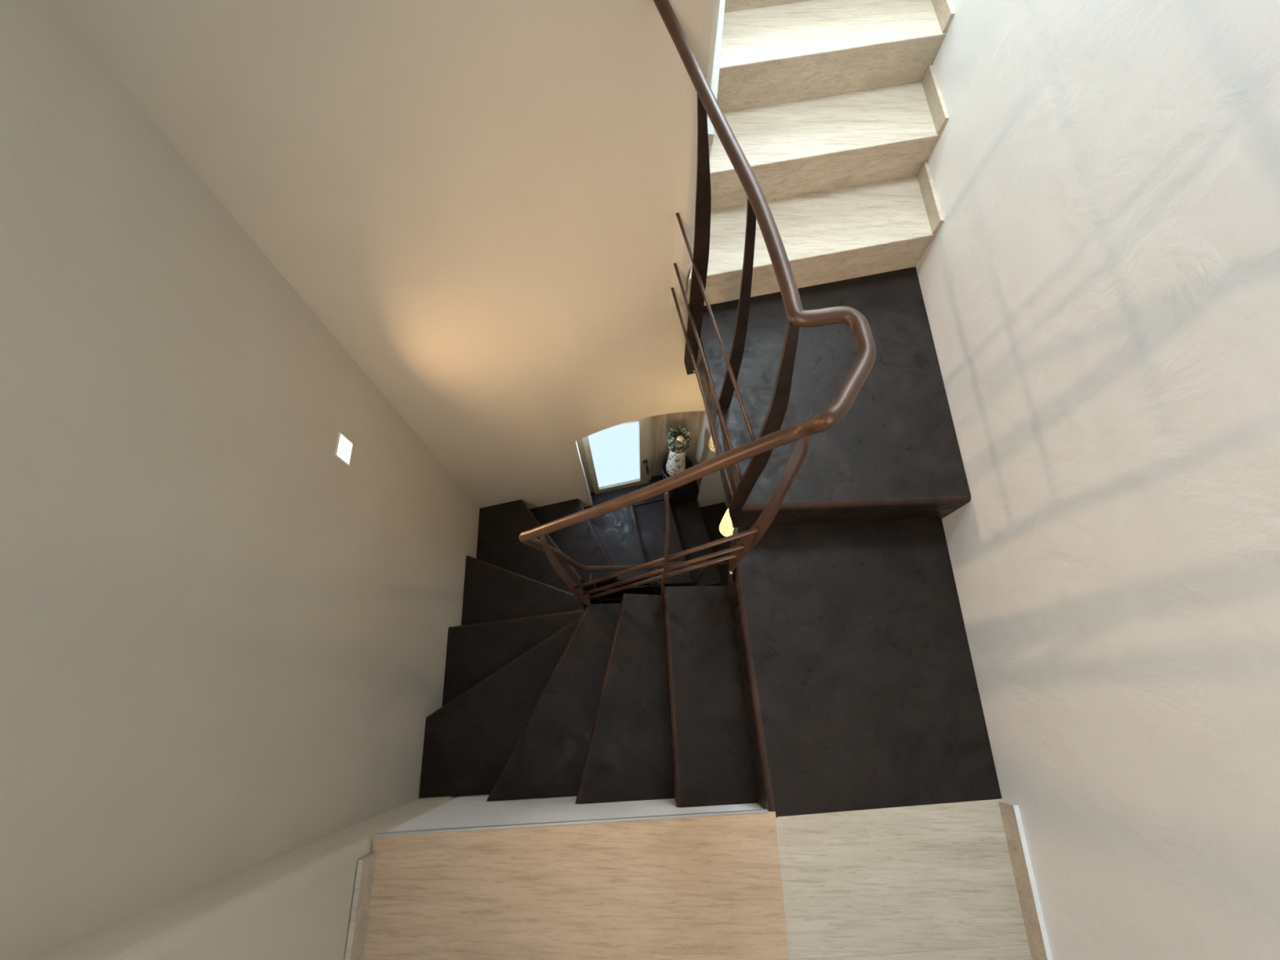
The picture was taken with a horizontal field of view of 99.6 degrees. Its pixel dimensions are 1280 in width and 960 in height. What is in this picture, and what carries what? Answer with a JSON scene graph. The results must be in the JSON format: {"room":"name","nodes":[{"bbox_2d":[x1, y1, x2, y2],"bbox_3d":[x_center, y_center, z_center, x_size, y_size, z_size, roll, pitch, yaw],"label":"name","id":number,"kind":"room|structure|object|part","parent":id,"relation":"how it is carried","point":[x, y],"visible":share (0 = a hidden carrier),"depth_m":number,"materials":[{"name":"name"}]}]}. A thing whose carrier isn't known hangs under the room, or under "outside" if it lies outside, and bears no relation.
{"room":"staircase","nodes":[
{"label":"staircase","id":0,"kind":"room"},
{"bbox_2d":[0,0,479,959],"bbox_3d":[-0.978,0.185,1.523,0.219,5.400,1.482,-3,67,-1],"label":"wall","id":1,"kind":"structure","parent":0,"point":[224,637],"depth_m":0.99,"materials":[{"name":"beige paint"}]},
{"bbox_2d":[334,431,353,466],"bbox_3d":[-0.882,-0.091,1.612,0.004,0.078,0.078,-3,67,-1],"label":"recessed light","id":2,"kind":"object","parent":1,"relation":"in","point":[344,448],"visible":1,"depth_m":1.61,"materials":[{"name":"white plastic"}]},
{"bbox_2d":[337,434,351,463],"bbox_3d":[-0.882,-0.091,1.612,0.003,0.066,0.066,-3,67,-1],"label":"diffuser","id":3,"kind":"object","parent":2,"relation":"attached to","point":[344,444],"depth_m":1.61,"materials":[{"name":"white plastic"}]},
{"bbox_2d":[26,795,458,959],"bbox_3d":[-0.828,1.724,0.882,0.460,5.400,1.880,0,67,1],"label":"wall","id":4,"kind":"structure","parent":0,"point":[296,904],"depth_m":1.02,"materials":[{"name":"beige paint"}]},
{"bbox_2d":[344,853,376,959],"bbox_3d":[-0.661,1.229,1.211,0.012,0.070,0.649,-2,67,0],"label":"baseboard","id":5,"kind":"structure","parent":4,"relation":"attached to","point":[355,947],"depth_m":1.29,"materials":[{"name":"beige wood"}]},
{"bbox_2d":[50,0,728,509],"bbox_3d":[-0.253,-1.723,2.310,1.903,5.400,2.603,-12,68,-4],"label":"wall","id":6,"kind":"structure","parent":0,"point":[479,202],"depth_m":1.25,"materials":[{"name":"beige paint"}]},
{"bbox_2d":[577,410,703,488],"bbox_3d":[0.024,-0.259,3.047,0.853,1.390,0.050,-12,68,-5],"label":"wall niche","id":7,"kind":"object","parent":6,"relation":"in","point":[662,424],"depth_m":3.06,"materials":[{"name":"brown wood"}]},
{"bbox_2d":[577,416,653,493],"bbox_3d":[-0.125,-0.123,3.111,0.410,0.951,0.077,-12,68,-5],"label":"window","id":8,"kind":"structure","parent":7,"relation":"attached to","point":[621,454],"depth_m":3.11,"materials":[{"name":"white"}]},
{"bbox_3d":[-0.138,-0.138,3.133,0.272,0.798,0.006,-12,68,-5],"label":"pane","id":9,"kind":"part","parent":8,"relation":"part of","materials":[{"name":"blue"}]},
{"bbox_3d":[0.038,-0.078,3.272,0.028,0.136,0.043,-18,68,-7],"label":"handle","id":10,"kind":"part","parent":8,"relation":"part of","materials":[{"name":"black metal"}]},
{"bbox_2d":[590,475,699,506],"bbox_3d":[0.030,0.108,3.634,0.699,0.193,0.171,-12,68,-5],"label":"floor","id":11,"kind":"structure","parent":6,"relation":"attached to","point":[691,495],"depth_m":3.55,"materials":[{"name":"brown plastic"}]},
{"bbox_2d":[662,455,693,497],"bbox_3d":[0.227,-0.009,3.389,0.190,0.345,0.190,0,67,1],"label":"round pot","id":12,"kind":"object","parent":11,"relation":"on","point":[677,492],"visible":0.33,"depth_m":3.27,"materials":[{"name":"black ceramic"}]},
{"bbox_2d":[666,424,692,476],"bbox_3d":[0.209,-0.151,3.020,0.137,0.495,0.134,0,67,1],"label":"ceramic vase","id":13,"kind":"object","parent":12,"relation":"on","point":[679,439],"visible":0.98,"depth_m":2.87,"materials":[{"name":"white ceramic"}]},
{"bbox_2d":[418,266,1001,816],"bbox_3d":[0.032,0.540,2.724,1.846,2.550,1.751,0,67,1],"label":"staircase","id":14,"kind":"structure","parent":6,"relation":"attached to","point":[834,672],"depth_m":1.67,"materials":[{"name":"black stone"}]},
{"bbox_2d":[519,0,875,606],"bbox_3d":[0.122,0.141,2.154,0.655,2.953,0.966,26,70,11],"label":"stair railing","id":15,"kind":"object","parent":14,"relation":"attached to","point":[771,437],"visible":0.99,"depth_m":1.03,"materials":[{"name":"brown metal"}]},
{"bbox_3d":[-0.081,0.749,3.430,0.341,0.132,0.009,-8,68,-3],"label":"rod","id":16,"kind":"part","parent":15,"relation":"part of","materials":[{"name":"orange metal"}]},
{"bbox_3d":[-0.093,0.620,3.095,0.414,0.173,0.009,-9,68,-3],"label":"rod","id":17,"kind":"part","parent":15,"relation":"part of","materials":[{"name":"orange metal"}]},
{"bbox_3d":[0.032,0.323,1.740,0.463,0.648,0.012,0,67,1],"label":"rod","id":18,"kind":"part","parent":15,"relation":"part of","materials":[{"name":"orange metal"}]},
{"bbox_3d":[0.029,0.290,1.661,0.480,0.661,0.012,0,67,1],"label":"rod","id":19,"kind":"part","parent":15,"relation":"part of","materials":[{"name":"orange metal"}]},
{"bbox_3d":[0.022,0.242,1.546,0.511,0.692,0.012,0,67,1],"label":"rod","id":20,"kind":"part","parent":15,"relation":"part of","materials":[{"name":"orange metal"}]},
{"bbox_3d":[0.177,-0.286,1.597,0.009,0.009,0.753,-11,68,-4],"label":"rod","id":21,"kind":"part","parent":15,"relation":"part of","materials":[{"name":"orange metal"}]},
{"bbox_3d":[0.302,0.432,2.738,0.342,0.092,0.009,-8,68,-3],"label":"rod","id":22,"kind":"part","parent":15,"relation":"part of","materials":[{"name":"orange metal"}]},
{"bbox_3d":[0.179,-0.332,1.504,0.009,0.009,0.742,-11,68,-4],"label":"rod","id":23,"kind":"part","parent":15,"relation":"part of","materials":[{"name":"orange metal"}]},
{"bbox_3d":[0.177,-0.409,1.340,0.009,0.009,0.724,-12,68,-4],"label":"rod","id":24,"kind":"part","parent":15,"relation":"part of","materials":[{"name":"orange metal"}]},
{"bbox_2d":[685,0,946,309],"bbox_3d":[0.556,-1.602,1.774,0.798,0.840,1.894,0,67,1],"label":"staircase","id":25,"kind":"structure","parent":14,"relation":"on","point":[824,101],"depth_m":1.73,"materials":[{"name":"wood"}]},
{"bbox_2d":[707,0,724,144],"bbox_3d":[0.235,-1.398,1.647,0.036,0.331,0.672,5,68,3],"label":"trim","id":26,"kind":"structure","parent":6,"relation":"attached to","point":[714,85],"depth_m":1.62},
{"bbox_2d":[386,794,763,831],"bbox_3d":[0.138,1.501,2.516,1.643,2.536,0.296,-3,67,-1],"label":"wall","id":27,"kind":"structure","parent":0,"point":[469,811],"depth_m":1.59,"materials":[{"name":"white paint"}]},
{"bbox_2d":[373,808,768,836],"bbox_3d":[-0.176,0.883,1.394,1.012,0.016,0.005,-3,67,-1],"label":"trim","id":28,"kind":"structure","parent":27,"relation":"attached to","point":[758,811],"depth_m":1.39,"materials":[{"name":"grey metal"}]},
{"bbox_2d":[583,581,661,608],"bbox_3d":[0.049,1.112,4.106,2.130,0.100,2.400,0,67,1],"label":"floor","id":29,"kind":"structure","parent":0,"point":[636,590],"depth_m":4.15,"materials":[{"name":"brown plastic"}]},
{"bbox_2d":[363,798,1031,959],"bbox_3d":[0.120,1.740,1.036,1.620,0.014,1.984,0,67,1],"label":"floor","id":30,"kind":"structure","parent":0,"point":[932,882],"depth_m":1.33,"materials":[{"name":"beige wood"}]},
{"bbox_2d":[708,435,715,452],"bbox_3d":[0.318,-0.222,2.065,0.070,0.409,0.070,0,67,1],"label":"pendant lamp","id":31,"kind":"object","parent":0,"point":[711,446],"visible":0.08,"depth_m":2.21,"materials":[{"name":"yellow glass"}]},
{"bbox_2d":[719,508,733,537],"bbox_3d":[0.334,0.117,1.897,0.070,0.359,0.070,0,67,1],"label":"pendant lamp","id":32,"kind":"object","parent":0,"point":[726,527],"visible":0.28,"depth_m":1.96,"materials":[{"name":"yellow glass"}]},
{"bbox_2d":[915,0,1279,959],"bbox_3d":[1.019,-0.216,1.670,0.144,5.400,6.100,0,67,1],"label":"wall","id":33,"kind":"structure","parent":0,"point":[1099,279],"depth_m":1.05,"materials":[{"name":"white paint"}]},
{"bbox_2d":[916,160,944,234],"bbox_3d":[0.945,-0.924,1.763,0.012,0.052,0.269,0,67,1],"label":"trim","id":34,"kind":"structure","parent":33,"relation":"attached to","point":[931,200],"depth_m":1.75,"materials":[{"name":"beige wood"}]},
{"bbox_2d":[921,64,949,134],"bbox_3d":[0.946,-1.224,1.736,0.012,0.052,0.262,0,67,1],"label":"trim","id":35,"kind":"structure","parent":33,"relation":"attached to","point":[935,102],"depth_m":1.73,"materials":[{"name":"beige wood"}]},
{"bbox_2d":[931,0,955,33],"bbox_3d":[0.948,-1.524,1.709,0.012,0.052,0.269,0,67,1],"label":"trim","id":36,"kind":"structure","parent":33,"relation":"attached to","point":[944,10],"depth_m":1.67,"materials":[{"name":"beige wood"}]},
{"bbox_2d":[998,800,1053,959],"bbox_3d":[0.923,1.732,0.990,0.012,0.062,1.978,0,67,1],"label":"baseboard","id":37,"kind":"structure","parent":33,"relation":"attached to","point":[1034,924],"depth_m":1.30,"materials":[{"name":"white wood"}]}
]}

